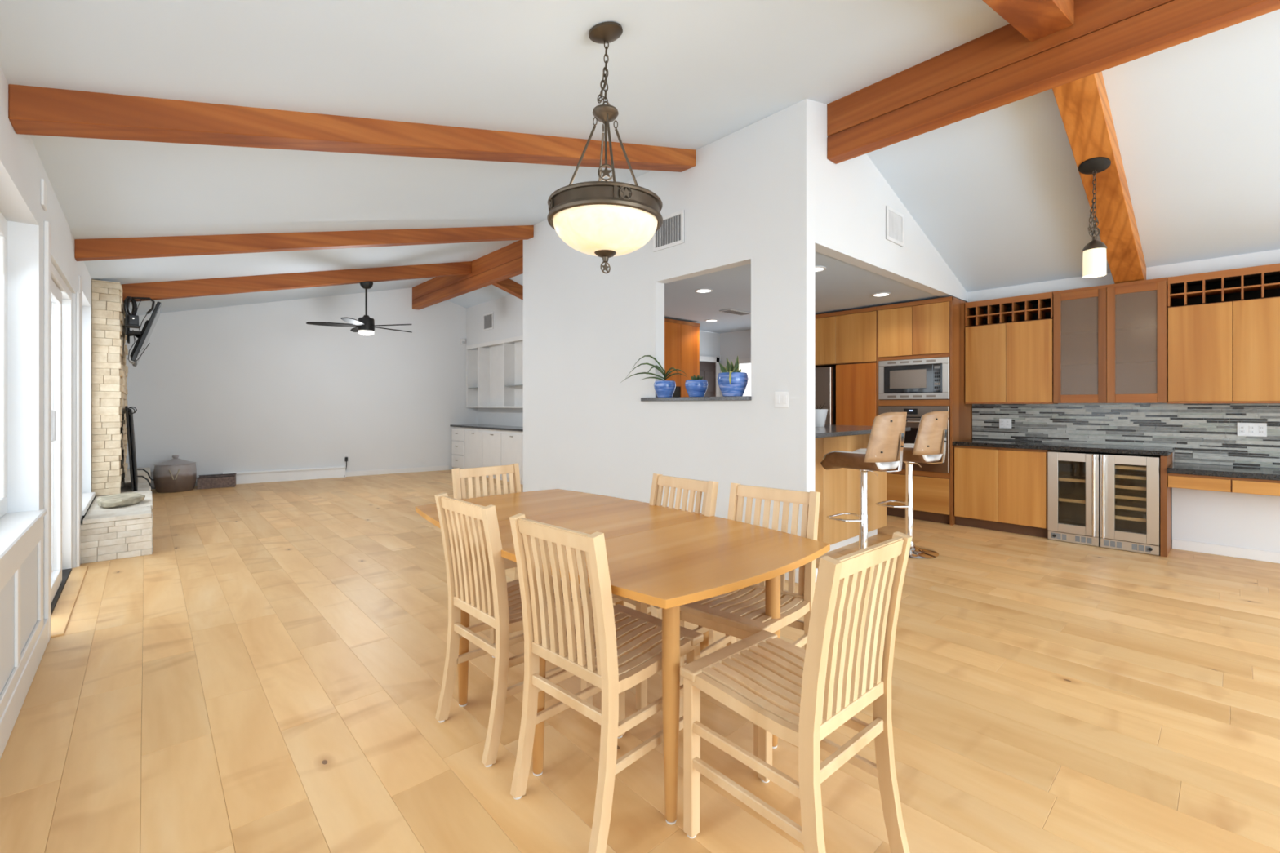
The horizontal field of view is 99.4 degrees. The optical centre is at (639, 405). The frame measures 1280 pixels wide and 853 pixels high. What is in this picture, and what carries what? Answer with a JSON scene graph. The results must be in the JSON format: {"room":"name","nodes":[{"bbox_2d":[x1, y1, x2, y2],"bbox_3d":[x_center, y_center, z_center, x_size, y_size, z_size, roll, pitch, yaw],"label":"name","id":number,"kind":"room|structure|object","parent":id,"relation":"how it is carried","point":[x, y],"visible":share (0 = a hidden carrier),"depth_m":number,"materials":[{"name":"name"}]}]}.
{"room":"dining room","nodes":[
{"label":"dining room","id":0,"kind":"room"},
{"bbox_2d":[0,66,95,694],"bbox_3d":[-2.927,-0.020,2.440,0.200,2.700,15.950,0,0,-42],"label":"wall","id":1,"kind":"structure","parent":0,"point":[22,170],"depth_m":2.86,"materials":[{"name":"white paint"}]},
{"bbox_2d":[0,517,43,719],"bbox_3d":[-2.070,0.895,1.658,0.013,0.600,3.440,0,0,-42],"label":"trim","id":2,"kind":"structure","parent":1,"relation":"attached to","point":[11,566],"depth_m":2.39,"materials":[{"name":"wood"}]},
{"bbox_2d":[0,212,46,564],"bbox_3d":[-2.126,-0.185,1.587,0.215,1.550,3.470,0,0,-42],"label":"window","id":3,"kind":"structure","parent":1,"relation":"in","point":[14,526],"depth_m":2.75,"materials":[{"name":"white glass"}]},
{"bbox_2d":[0,618,48,759],"bbox_3d":[-1.078,1.260,0.573,0.018,0.140,10.700,0,0,-42],"label":"baseboard","id":4,"kind":"structure","parent":1,"relation":"attached to","point":[10,715],"depth_m":2.38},
{"bbox_2d":[40,178,47,211],"bbox_3d":[-3.290,-1.160,2.996,0.012,0.140,0.140,0,0,-42],"label":"cover plate","id":5,"kind":"object","parent":1,"relation":"attached to","point":[43,186],"visible":1,"depth_m":2.96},
{"bbox_2d":[43,220,88,642],"bbox_3d":[-4.028,0.150,3.730,0.230,2.360,2.000,0,0,-42],"label":"door","id":6,"kind":"structure","parent":1,"relation":"in","point":[62,583],"depth_m":3.98,"materials":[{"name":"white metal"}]},
{"bbox_2d":[77,275,82,524],"bbox_3d":[-4.774,0.050,4.627,0.015,2.280,0.170,0,0,-42],"label":"trim","id":7,"kind":"structure","parent":1,"relation":"attached to","point":[79,278],"depth_m":4.62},
{"bbox_2d":[81,492,95,515],"bbox_3d":[-5.336,-0.038,5.129,0.200,1.984,1.390,0,0,-42],"label":"window","id":8,"kind":"structure","parent":1,"relation":"in","point":[87,498],"depth_m":5.22,"materials":[{"name":"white glass"}]},
{"bbox_2d":[124,287,477,489],"bbox_3d":[-5.830,-0.528,9.985,6.146,3.716,0.149,0,0,-35],"label":"wall","id":9,"kind":"structure","parent":0,"point":[252,387],"depth_m":9.72,"materials":[{"name":"white paint"}]},
{"bbox_2d":[222,465,448,484],"bbox_3d":[-5.449,1.230,10.109,3.706,0.200,0.079,0,0,-35],"label":"baseboard","id":10,"kind":"structure","parent":9,"relation":"attached to","point":[293,474],"depth_m":9.75,"materials":[{"name":"wood"}]},
{"bbox_2d":[466,294,523,346],"bbox_3d":[-1.995,-1.660,9.762,0.240,0.860,4.680,0,0,-42],"label":"wall","id":11,"kind":"structure","parent":0,"point":[508,311],"depth_m":10.39,"materials":[{"name":"white paint"}]},
{"bbox_2d":[483,311,493,330],"bbox_3d":[-2.979,-1.645,10.652,0.014,0.320,0.400,0,0,-42],"label":"air vent","id":12,"kind":"object","parent":11,"relation":"in","point":[488,317],"visible":1,"depth_m":10.64,"materials":[{"name":"white plastic"}]},
{"bbox_2d":[477,407,523,426],"bbox_3d":[-1.952,-0.370,10.005,0.150,3.400,4.980,0,0,-42],"label":"wall","id":13,"kind":"structure","parent":0,"point":[486,415],"depth_m":10.79,"materials":[{"name":"white paint"}]},
{"bbox_2d":[466,335,523,408],"bbox_3d":[-2.319,-0.600,10.103,0.250,1.290,3.660,0,0,-42],"label":"wall shelving","id":14,"kind":"object","parent":13,"relation":"attached to","point":[494,371],"visible":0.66,"depth_m":10.84,"materials":[{"name":"white paint"}]},
{"bbox_2d":[523,239,528,492],"bbox_3d":[-0.798,-0.528,7.606,1.834,3.716,0.120,0,0,-42],"label":"wall","id":15,"kind":"structure","parent":0,"point":[525,242],"depth_m":6.99,"materials":[{"name":"white paint"}]},
{"bbox_2d":[0,469,1279,852],"bbox_3d":[-0.098,1.390,5.052,7.900,0.120,16.000,0,0,-42],"label":"floor","id":16,"kind":"structure","parent":0,"point":[266,678],"depth_m":2.35,"materials":[{"name":"brown wood"}]},
{"bbox_2d":[80,467,152,564],"bbox_3d":[-6.145,1.144,6.477,0.469,0.372,4.847,0,0,-42],"label":"stone hearth","id":17,"kind":"object","parent":16,"relation":"on","point":[106,534],"visible":0.84,"depth_m":4.74,"materials":[{"name":"stone"}]},
{"bbox_2d":[91,280,128,496],"bbox_3d":[-6.551,-0.184,6.744,0.235,2.281,2.606,0,0,-42],"label":"stone chimney","id":18,"kind":"object","parent":17,"relation":"on","point":[109,371],"visible":0.97,"depth_m":5.79,"materials":[{"name":"stone"}]},
{"bbox_2d":[124,311,140,334],"bbox_3d":[-5.637,-0.905,6.031,0.120,0.250,0.200,0,0,-42],"label":"cable box","id":19,"kind":"object","parent":18,"relation":"attached to","point":[133,319],"visible":1,"depth_m":5.98,"materials":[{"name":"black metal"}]},
{"bbox_2d":[124,296,155,363],"bbox_3d":[-5.747,-0.861,6.214,0.138,0.770,0.271,0,0,32],"label":"coiled cables","id":20,"kind":"object","parent":18,"relation":"hanging from","point":[126,302],"visible":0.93,"depth_m":6.20,"materials":[{"name":"black plastic"}]},
{"bbox_2d":[126,302,161,366],"bbox_3d":[-6.174,-0.852,6.753,0.309,0.738,1.240,0,0,-42],"label":"television","id":21,"kind":"object","parent":18,"relation":"attached to","point":[143,336],"visible":0.9,"depth_m":6.39,"materials":[{"name":"black plastic"}]},
{"bbox_2d":[96,492,145,507],"bbox_3d":[-5.033,0.915,5.264,0.348,0.078,0.563,0,0,-42],"label":"stone slab","id":22,"kind":"object","parent":17,"relation":"on","point":[125,499],"visible":1,"depth_m":5.16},
{"bbox_2d":[124,405,155,491],"bbox_3d":[-5.943,0.483,6.462,0.254,0.951,1.001,0,0,-42],"label":"fire screen","id":23,"kind":"object","parent":17,"relation":"on","point":[129,412],"visible":1,"depth_m":6.07,"materials":[{"name":"black metal"}]},
{"bbox_2d":[153,454,196,493],"bbox_3d":[-7.229,1.050,8.447,0.508,0.560,0.523,0,0,-42],"label":"stoneware crock","id":24,"kind":"object","parent":16,"relation":"on","point":[175,474],"visible":1,"depth_m":8.28,"materials":[{"name":"ceramic"}]},
{"bbox_2d":[196,473,236,489],"bbox_3d":[-6.880,1.234,8.829,0.490,0.193,0.290,0,0,-33],"label":"box","id":25,"kind":"object","parent":16,"relation":"on","point":[228,480],"visible":1,"depth_m":8.74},
{"bbox_2d":[449,424,523,484],"bbox_3d":[-2.447,0.864,9.970,0.608,0.932,3.636,0,0,-42],"label":"sideboard","id":26,"kind":"object","parent":16,"relation":"on","point":[473,446],"visible":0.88,"depth_m":10.03,"materials":[{"name":"white paint"}]},
{"bbox_2d":[449,424,523,431],"bbox_3d":[-2.444,0.415,9.973,0.600,0.035,3.636,0,0,-42],"label":"countertop","id":27,"kind":"structure","parent":26,"relation":"on","point":[475,426],"depth_m":10.23,"materials":[{"name":"stone"}]},
{"bbox_2d":[451,463,558,657],"bbox_3d":[-0.787,0.851,3.175,0.432,0.959,0.523,0,0,-42],"label":"dining chair","id":28,"kind":"object","parent":16,"relation":"on","point":[459,474],"visible":0.17,"depth_m":3.31,"materials":[{"name":"brown wood"}]},
{"bbox_2d":[435,492,592,767],"bbox_3d":[-0.529,0.851,2.316,0.523,0.959,0.432,0,0,-45],"label":"dining chair","id":29,"kind":"object","parent":16,"relation":"on","point":[477,585],"visible":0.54,"depth_m":2.15,"materials":[{"name":"brown wood"}]},
{"bbox_2d":[509,513,703,852],"bbox_3d":[-0.109,0.851,1.883,0.432,0.959,0.523,0,0,43],"label":"dining chair","id":30,"kind":"object","parent":16,"relation":"on","point":[615,650],"visible":0.89,"depth_m":1.74,"materials":[{"name":"brown wood"}]},
{"bbox_2d":[415,488,830,824],"bbox_3d":[-0.230,0.935,2.510,1.080,0.790,1.980,0,0,-42],"label":"dining table","id":31,"kind":"object","parent":16,"relation":"on","point":[666,558],"visible":0.62,"depth_m":2.05,"materials":[{"name":"brown wood"}]},
{"bbox_2d":[588,473,718,711],"bbox_3d":[0.052,0.851,2.662,0.523,0.959,0.432,0,0,-42],"label":"dining chair","id":32,"kind":"object","parent":16,"relation":"on","point":[709,488],"visible":0.16,"depth_m":2.75,"materials":[{"name":"brown wood"}]},
{"bbox_2d":[664,318,700,397],"bbox_3d":[0.236,0.061,7.833,1.200,2.537,0.618,0,0,-42],"label":"pantry","id":33,"kind":"object","parent":16,"relation":"on","point":[682,338],"visible":0.23,"depth_m":7.75,"materials":[{"name":"brown wood"}]},
{"bbox_2d":[679,482,820,757],"bbox_3d":[0.453,0.851,2.300,0.432,0.959,0.523,0,0,41],"label":"dining chair","id":34,"kind":"object","parent":16,"relation":"on","point":[740,613],"visible":0.44,"depth_m":2.32,"materials":[{"name":"brown wood"}]},
{"bbox_2d":[680,531,912,852],"bbox_3d":[0.455,0.851,1.627,0.432,0.959,0.523,0,0,-41],"label":"dining chair","id":35,"kind":"object","parent":16,"relation":"on","point":[797,695],"visible":1,"depth_m":1.52,"materials":[{"name":"brown wood"}]},
{"bbox_2d":[814,366,835,425],"bbox_3d":[2.385,0.405,7.544,0.811,1.810,0.940,0,0,-42],"label":"refrigerator","id":36,"kind":"object","parent":16,"relation":"on","point":[824,377],"visible":0.06,"depth_m":7.03,"materials":[{"name":"metal"}]},
{"bbox_2d":[814,434,886,552],"bbox_3d":[1.631,0.796,5.241,1.953,1.068,0.650,0,0,-42],"label":"base cabinet","id":37,"kind":"object","parent":16,"relation":"on","point":[838,488],"visible":0.3,"depth_m":5.05,"materials":[{"name":"brown wood"}]},
{"bbox_2d":[814,424,910,438],"bbox_3d":[1.694,0.239,5.182,1.996,0.038,0.940,0,0,-42],"label":"countertop","id":38,"kind":"structure","parent":37,"relation":"on","point":[828,430],"depth_m":4.82,"materials":[{"name":"grey stone"}]},
{"bbox_2d":[814,403,827,426],"bbox_3d":[1.839,0.096,5.599,0.192,0.246,0.192,0,0,-42],"label":"planter","id":39,"kind":"object","parent":38,"relation":"on","point":[820,415],"visible":0.77,"depth_m":5.53,"materials":[{"name":"ceramic"}]},
{"bbox_2d":[835,362,876,426],"bbox_3d":[2.960,0.402,7.047,0.692,1.856,0.528,0,0,-42],"label":"pantry cabinet","id":40,"kind":"object","parent":16,"relation":"on","point":[856,383],"visible":0.32,"depth_m":6.80,"materials":[{"name":"brown wood"}]},
{"bbox_2d":[820,412,907,550],"bbox_3d":[1.797,0.690,4.310,0.500,1.281,0.594,0,0,-36],"label":"bar stool","id":41,"kind":"object","parent":16,"relation":"on","point":[885,449],"visible":0.84,"depth_m":4.12,"materials":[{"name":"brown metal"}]},
{"bbox_2d":[875,411,949,559],"bbox_3d":[2.459,0.690,4.907,0.500,1.281,0.594,0,0,-36],"label":"bar stool","id":42,"kind":"object","parent":16,"relation":"on","point":[929,446],"visible":0.81,"depth_m":4.71,"materials":[{"name":"brown wood"}]},
{"bbox_2d":[876,296,972,525],"bbox_3d":[3.421,0.062,6.541,0.692,2.536,0.838,0,0,-42],"label":"oven tower","id":43,"kind":"object","parent":16,"relation":"on","point":[933,327],"visible":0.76,"depth_m":6.22,"materials":[{"name":"brown wood"}]},
{"bbox_2d":[878,356,949,399],"bbox_3d":[3.319,-0.304,6.451,0.444,0.468,0.783,0,0,-42],"label":"microwave","id":44,"kind":"object","parent":43,"relation":"in","point":[920,378],"visible":0.99,"depth_m":6.28,"materials":[{"name":"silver metal"}]},
{"bbox_2d":[878,405,949,473],"bbox_3d":[3.329,0.380,6.458,0.579,0.744,0.780,0,0,-42],"label":"wall oven","id":45,"kind":"object","parent":43,"relation":"in","point":[914,413],"visible":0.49,"depth_m":6.25,"materials":[{"name":"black metal"}]},
{"bbox_2d":[954,445,1051,537],"bbox_3d":[3.991,0.887,5.916,0.630,0.885,0.846,0,0,-42],"label":"base cabinet","id":46,"kind":"object","parent":16,"relation":"on","point":[999,489],"visible":0.92,"depth_m":5.69,"materials":[{"name":"brown wood"}]},
{"bbox_2d":[952,439,1173,456],"bbox_3d":[4.274,0.421,5.587,0.664,0.042,1.713,0,0,-42],"label":"countertop","id":47,"kind":"structure","parent":46,"relation":"on","point":[1100,448],"depth_m":5.33,"materials":[{"name":"stone"}]},
{"bbox_2d":[1047,450,1102,546],"bbox_3d":[4.380,0.892,5.424,0.678,0.868,0.396,0,0,-42],"label":"wine cooler","id":48,"kind":"object","parent":16,"relation":"on","point":[1073,477],"visible":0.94,"depth_m":5.33,"materials":[{"name":"metal"}]},
{"bbox_2d":[1058,477,1085,483],"bbox_3d":[4.210,0.728,5.280,0.025,0.028,0.271,0,0,-42],"label":"shelf","id":49,"kind":"object","parent":48,"relation":"attached to","point":[1060,478],"depth_m":5.28,"materials":[{"name":"brown wood"}]},
{"bbox_2d":[1058,497,1085,503],"bbox_3d":[4.210,0.928,5.280,0.025,0.028,0.271,0,0,-42],"label":"shelf","id":50,"kind":"object","parent":48,"relation":"attached to","point":[1060,499],"depth_m":5.27,"materials":[{"name":"brown wood"}]},
{"bbox_2d":[1058,475,1085,479],"bbox_3d":[4.352,0.727,5.409,0.360,0.006,0.271,0,0,-42],"label":"shelf","id":51,"kind":"object","parent":48,"relation":"attached to","point":[1064,477],"depth_m":5.42,"materials":[{"name":"brown wood"}]},
{"bbox_2d":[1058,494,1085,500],"bbox_3d":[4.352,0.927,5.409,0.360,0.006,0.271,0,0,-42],"label":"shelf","id":52,"kind":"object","parent":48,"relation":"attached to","point":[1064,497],"depth_m":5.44,"materials":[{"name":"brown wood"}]},
{"bbox_2d":[1048,530,1099,546],"bbox_3d":[4.187,1.284,5.249,0.040,0.084,0.390,0,0,-42],"label":"grille","id":53,"kind":"object","parent":48,"relation":"attached to","point":[1082,538],"depth_m":5.22,"materials":[{"name":"metal"}]},
{"bbox_2d":[1100,453,1159,555],"bbox_3d":[4.652,0.892,5.125,0.678,0.868,0.406,0,0,-42],"label":"wine cooler","id":54,"kind":"object","parent":16,"relation":"on","point":[1130,483],"visible":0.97,"depth_m":5.01,"materials":[{"name":"metal"}]},
{"bbox_2d":[1100,537,1159,555],"bbox_3d":[4.460,1.284,4.949,0.040,0.084,0.400,0,0,-42],"label":"grille","id":55,"kind":"object","parent":54,"relation":"attached to","point":[1122,544],"depth_m":4.92,"materials":[{"name":"metal"}]},
{"bbox_2d":[1115,465,1146,471],"bbox_3d":[4.494,0.573,4.967,0.025,0.028,0.276,0,0,-42],"label":"shelf","id":56,"kind":"object","parent":54,"relation":"attached to","point":[1133,468],"depth_m":4.96,"materials":[{"name":"brown wood"}]},
{"bbox_2d":[1115,474,1146,479],"bbox_3d":[4.494,0.658,4.967,0.025,0.028,0.276,0,0,-42],"label":"shelf","id":57,"kind":"object","parent":54,"relation":"attached to","point":[1128,477],"depth_m":4.96,"materials":[{"name":"brown wood"}]},
{"bbox_2d":[1115,484,1146,490],"bbox_3d":[4.494,0.753,4.967,0.025,0.028,0.276,0,0,-42],"label":"shelf","id":58,"kind":"object","parent":54,"relation":"attached to","point":[1122,486],"depth_m":4.96,"materials":[{"name":"brown wood"}]},
{"bbox_2d":[1115,494,1146,501],"bbox_3d":[4.494,0.848,4.967,0.025,0.028,0.276,0,0,-42],"label":"shelf","id":59,"kind":"object","parent":54,"relation":"attached to","point":[1117,496],"depth_m":4.96,"materials":[{"name":"brown wood"}]},
{"bbox_2d":[1115,505,1146,511],"bbox_3d":[4.494,0.943,4.967,0.025,0.028,0.276,0,0,-42],"label":"shelf","id":60,"kind":"object","parent":54,"relation":"attached to","point":[1144,509],"depth_m":4.96,"materials":[{"name":"brown wood"}]},
{"bbox_2d":[1115,515,1146,522],"bbox_3d":[4.494,1.038,4.967,0.025,0.028,0.276,0,0,-42],"label":"shelf","id":61,"kind":"object","parent":54,"relation":"attached to","point":[1137,519],"depth_m":4.96,"materials":[{"name":"brown wood"}]},
{"bbox_2d":[1115,463,1146,466],"bbox_3d":[4.636,0.572,5.097,0.360,0.006,0.276,0,0,-42],"label":"shelf","id":62,"kind":"object","parent":54,"relation":"attached to","point":[1116,465],"depth_m":5.12,"materials":[{"name":"wood"}]},
{"bbox_2d":[1115,471,1146,476],"bbox_3d":[4.636,0.657,5.097,0.360,0.006,0.276,0,0,-42],"label":"shelf","id":63,"kind":"object","parent":54,"relation":"attached to","point":[1117,474],"depth_m":5.12,"materials":[{"name":"brown wood"}]},
{"bbox_2d":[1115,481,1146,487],"bbox_3d":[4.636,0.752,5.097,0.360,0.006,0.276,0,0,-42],"label":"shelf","id":64,"kind":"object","parent":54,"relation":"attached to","point":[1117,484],"depth_m":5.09,"materials":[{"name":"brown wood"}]},
{"bbox_2d":[1115,491,1146,497],"bbox_3d":[4.636,0.847,5.097,0.360,0.006,0.276,0,0,-42],"label":"shelf","id":65,"kind":"object","parent":54,"relation":"attached to","point":[1118,494],"depth_m":5.11,"materials":[{"name":"brown wood"}]},
{"bbox_2d":[1115,501,1146,508],"bbox_3d":[4.636,0.942,5.097,0.360,0.006,0.276,0,0,-42],"label":"shelf","id":66,"kind":"object","parent":54,"relation":"attached to","point":[1118,504],"depth_m":5.08,"materials":[{"name":"brown wood"}]},
{"bbox_2d":[1115,511,1146,518],"bbox_3d":[4.636,1.037,5.097,0.360,0.006,0.276,0,0,-42],"label":"shelf","id":67,"kind":"object","parent":54,"relation":"attached to","point":[1118,514],"depth_m":5.10,"materials":[{"name":"brown wood"}]},
{"bbox_2d":[1160,452,1173,557],"bbox_3d":[4.839,0.887,4.986,0.640,0.885,0.042,0,0,-42],"label":"end panel","id":68,"kind":"object","parent":16,"relation":"on","point":[1166,493],"visible":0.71,"depth_m":4.78,"materials":[{"name":"brown wood"}]},
{"bbox_2d":[0,0,1279,333],"bbox_3d":[0.008,-1.896,5.047,8.050,1.321,16.150,0,0,-42],"label":"ceiling","id":69,"kind":"structure","parent":0,"point":[689,74],"depth_m":3.59,"materials":[{"name":"white paint"}]},
{"bbox_2d":[120,261,471,302],"bbox_3d":[-4.376,-1.770,7.556,4.131,1.158,0.150,0,0,-39],"label":"ceiling beam","id":70,"kind":"structure","parent":69,"relation":"attached to","point":[233,285],"depth_m":7.19,"materials":[{"name":"brown wood"}]},
{"bbox_2d":[306,281,412,335],"bbox_3d":[-4.021,-1.419,7.949,1.437,0.777,1.381,0,0,-42],"label":"ceiling fan","id":71,"kind":"object","parent":70,"relation":"hanging from","point":[365,325],"visible":1,"depth_m":7.81,"materials":[{"name":"black metal"}]},
{"bbox_2d":[74,225,533,261],"bbox_3d":[-2.979,-1.730,5.643,4.058,1.099,0.140,0,0,-38],"label":"ceiling beam","id":72,"kind":"structure","parent":69,"relation":"attached to","point":[92,249],"depth_m":5.19,"materials":[{"name":"brown wood"}]},
{"bbox_2d":[8,84,695,172],"bbox_3d":[-1.118,-1.734,3.600,4.049,1.091,0.180,0,0,-40],"label":"ceiling beam","id":73,"kind":"structure","parent":69,"relation":"attached to","point":[32,110],"depth_m":2.89,"materials":[{"name":"brown wood"}]},
{"bbox_2d":[412,240,523,309],"bbox_3d":[-2.861,-2.131,9.057,0.140,0.432,4.803,0,0,-42],"label":"ridge beam","id":74,"kind":"structure","parent":69,"relation":"attached to","point":[504,263],"depth_m":8.71,"materials":[{"name":"brown wood"}]},
{"bbox_2d":[492,278,523,300],"bbox_3d":[-2.338,-2.097,9.274,0.924,0.490,0.150,0,0,-42],"label":"ceiling beam","id":75,"kind":"structure","parent":69,"relation":"attached to","point":[508,286],"depth_m":9.32,"materials":[{"name":"brown wood"}]},
{"bbox_2d":[546,21,662,273],"bbox_3d":[-0.167,-1.232,2.623,0.556,1.189,0.556,0,0,-42],"label":"pendant","id":76,"kind":"object","parent":69,"relation":"hanging from","point":[605,220],"visible":1,"depth_m":2.48,"materials":[{"name":"brown metal"}]},
{"bbox_2d":[719,308,751,315],"bbox_3d":[1.267,-1.226,7.147,0.480,0.015,0.180,0,0,-42],"label":"ceiling vent","id":77,"kind":"object","parent":69,"relation":"in","point":[730,310],"visible":0.96,"depth_m":7.10,"materials":[{"name":"grey plastic"}]},
{"bbox_2d":[982,0,1074,42],"bbox_3d":[0.805,-1.755,1.711,4.334,1.188,0.205,0,0,-42],"label":"ceiling beam","id":78,"kind":"structure","parent":69,"relation":"attached to","point":[1035,20],"depth_m":2.90,"materials":[{"name":"brown wood"}]},
{"bbox_2d":[826,0,1279,164],"bbox_3d":[3.639,-2.131,1.923,0.140,0.432,6.340,0,0,-42],"label":"ridge beam","id":79,"kind":"structure","parent":69,"relation":"attached to","point":[1000,67],"depth_m":3.32,"materials":[{"name":"brown wood"}]},
{"bbox_2d":[1052,71,1146,284],"bbox_3d":[3.690,-1.742,4.299,3.134,1.201,0.215,0,0,-42],"label":"ceiling beam","id":80,"kind":"structure","parent":69,"relation":"attached to","point":[1082,104],"depth_m":4.06,"materials":[{"name":"brown wood"}]},
{"bbox_2d":[1078,156,1111,277],"bbox_3d":[3.358,-1.380,4.010,0.178,0.844,0.184,0,0,-42],"label":"mini pendant","id":81,"kind":"object","parent":80,"relation":"hanging from","point":[1094,255],"visible":1,"depth_m":3.98,"materials":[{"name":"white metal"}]},
{"bbox_2d":[528,98,814,569],"bbox_3d":[-0.056,-0.490,5.522,0.123,3.640,3.960,0,0,-42],"label":"wall","id":82,"kind":"structure","parent":0,"point":[748,197],"depth_m":4.87,"materials":[{"name":"white paint"}]},
{"bbox_2d":[653,209,684,252],"bbox_3d":[0.263,-1.625,5.069,0.014,0.300,0.400,0,0,-42],"label":"air vent","id":83,"kind":"object","parent":82,"relation":"in","point":[671,233],"visible":0.85,"depth_m":5.05,"materials":[{"name":"white plastic"}]},
{"bbox_2d":[640,395,751,401],"bbox_3d":[0.509,-0.058,4.897,0.188,0.034,1.290,0,0,-42],"label":"sill","id":84,"kind":"structure","parent":82,"relation":"attached to","point":[734,397],"depth_m":4.73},
{"bbox_2d":[620,355,686,397],"bbox_3d":[0.168,-0.277,5.165,0.681,0.402,0.244,0,0,24],"label":"pot","id":85,"kind":"object","parent":84,"relation":"on","point":[664,388],"visible":1,"depth_m":5.10,"materials":[{"name":"ceramic"}]},
{"bbox_2d":[684,374,707,396],"bbox_3d":[0.505,-0.176,4.857,0.206,0.200,0.206,0,0,-42],"label":"pot","id":86,"kind":"object","parent":84,"relation":"on","point":[696,386],"visible":0.98,"depth_m":4.79,"materials":[{"name":"ceramic"}]},
{"bbox_2d":[717,355,747,396],"bbox_3d":[0.779,-0.246,4.557,0.255,0.341,0.256,0,0,-26],"label":"pot","id":87,"kind":"object","parent":84,"relation":"on","point":[731,381],"visible":0.98,"depth_m":4.47,"materials":[{"name":"ceramic"}]},
{"bbox_2d":[774,391,788,407],"bbox_3d":[1.087,-0.045,4.167,0.010,0.125,0.125,0,0,-42],"label":"light switch","id":88,"kind":"object","parent":82,"relation":"attached to","point":[781,398],"visible":1,"depth_m":4.17,"materials":[{"name":"white plastic"}]},
{"bbox_2d":[699,330,719,396],"bbox_3d":[0.015,0.050,8.164,3.541,2.560,0.150,0,0,-42],"label":"wall","id":89,"kind":"structure","parent":0,"point":[709,342],"depth_m":9.12,"materials":[{"name":"white paint"}]},
{"bbox_2d":[699,355,719,396],"bbox_3d":[1.037,0.260,8.959,0.800,2.140,0.048,0,0,-42],"label":"door","id":90,"kind":"structure","parent":89,"relation":"in","point":[709,371],"depth_m":9.07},
{"bbox_2d":[814,101,967,302],"bbox_3d":[2.591,-1.808,5.337,3.541,1.156,0.120,0,0,-42],"label":"wall header","id":91,"kind":"structure","parent":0,"point":[852,196],"depth_m":4.67,"materials":[{"name":"white paint"}]},
{"bbox_2d":[885,205,903,246],"bbox_3d":[2.367,-1.660,5.041,0.360,0.300,0.014,0,0,-42],"label":"air vent","id":92,"kind":"object","parent":91,"relation":"in","point":[894,219],"visible":1,"depth_m":5.03,"materials":[{"name":"white plastic"}]},
{"bbox_2d":[713,329,1279,404],"bbox_3d":[4.123,-0.070,6.395,0.150,2.800,8.300,0,0,-42],"label":"wall","id":93,"kind":"structure","parent":0,"point":[733,344],"depth_m":9.03,"materials":[{"name":"white paint"}]},
{"bbox_2d":[814,306,876,367],"bbox_3d":[2.630,-0.869,7.409,0.692,0.674,1.508,0,0,-42],"label":"upper cabinet","id":94,"kind":"object","parent":93,"relation":"attached to","point":[848,336],"visible":0.54,"depth_m":6.90,"materials":[{"name":"brown wood"}]},
{"bbox_2d":[964,291,1057,404],"bbox_3d":[4.133,-0.601,6.058,0.290,1.168,0.818,0,0,-42],"label":"upper cabinet","id":95,"kind":"object","parent":93,"relation":"attached to","point":[1009,340],"visible":0.93,"depth_m":5.96,"materials":[{"name":"brown wood"}]},
{"bbox_2d":[1053,277,1168,403],"bbox_3d":[4.695,-0.604,5.434,0.300,1.162,0.854,0,0,-42],"label":"upper cabinet","id":96,"kind":"object","parent":93,"relation":"attached to","point":[1110,342],"visible":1,"depth_m":5.30,"materials":[{"name":"brown wood"}]},
{"bbox_2d":[972,404,1279,468],"bbox_3d":[4.948,0.265,5.359,0.024,0.559,2.958,0,0,-42],"label":"tile backsplash","id":97,"kind":"structure","parent":93,"relation":"attached to","point":[1197,433],"depth_m":5.28,"materials":[{"name":"tile"}]},
{"bbox_2d":[999,418,1011,428],"bbox_3d":[4.168,0.205,6.192,0.008,0.110,0.120,0,0,-42],"label":"wall outlet","id":98,"kind":"object","parent":97,"relation":"attached to","point":[1003,423],"visible":1,"depth_m":6.19,"materials":[{"name":"white plastic"}]},
{"bbox_2d":[1236,422,1266,436],"bbox_3d":[5.424,0.215,4.812,0.008,0.120,0.175,0,0,-42],"label":"wall outlet","id":99,"kind":"object","parent":97,"relation":"attached to","point":[1250,429],"visible":1,"depth_m":4.81,"materials":[{"name":"white plastic"}]},
{"bbox_2d":[1167,263,1279,403],"bbox_3d":[5.418,-0.601,4.648,0.290,1.168,1.274,0,0,-42],"label":"upper cabinet","id":100,"kind":"object","parent":93,"relation":"attached to","point":[1224,326],"visible":1,"depth_m":4.78,"materials":[{"name":"brown wood"}]},
{"bbox_2d":[967,248,1279,302],"bbox_3d":[4.914,-1.308,5.349,0.090,0.245,2.990,0,0,-42],"label":"wall","id":101,"kind":"structure","parent":0,"point":[1268,257],"depth_m":5.23,"materials":[{"name":"white paint"}]},
{"bbox_2d":[1172,487,1279,552],"bbox_3d":[5.452,0.955,4.663,0.220,0.750,1.250,0,0,-42],"label":"wall","id":102,"kind":"structure","parent":0,"point":[1240,520],"depth_m":4.79,"materials":[{"name":"white paint"}]},
{"bbox_2d":[1167,462,1279,480],"bbox_3d":[5.276,0.569,4.505,0.689,0.047,1.254,0,0,-42],"label":"countertop","id":103,"kind":"structure","parent":102,"relation":"on","point":[1215,470],"depth_m":4.59,"materials":[{"name":"stone"}]},
{"bbox_2d":[1167,473,1279,496],"bbox_3d":[5.203,0.657,4.438,0.430,0.126,1.253,0,0,-42],"label":"drawer unit","id":104,"kind":"object","parent":103,"relation":"attached to","point":[1236,485],"visible":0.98,"depth_m":4.50,"materials":[{"name":"brown wood"}]},
{"bbox_2d":[1171,538,1279,563],"bbox_3d":[5.365,1.285,4.583,0.015,0.090,1.250,0,0,-42],"label":"baseboard","id":105,"kind":"structure","parent":102,"relation":"attached to","point":[1217,549],"depth_m":4.78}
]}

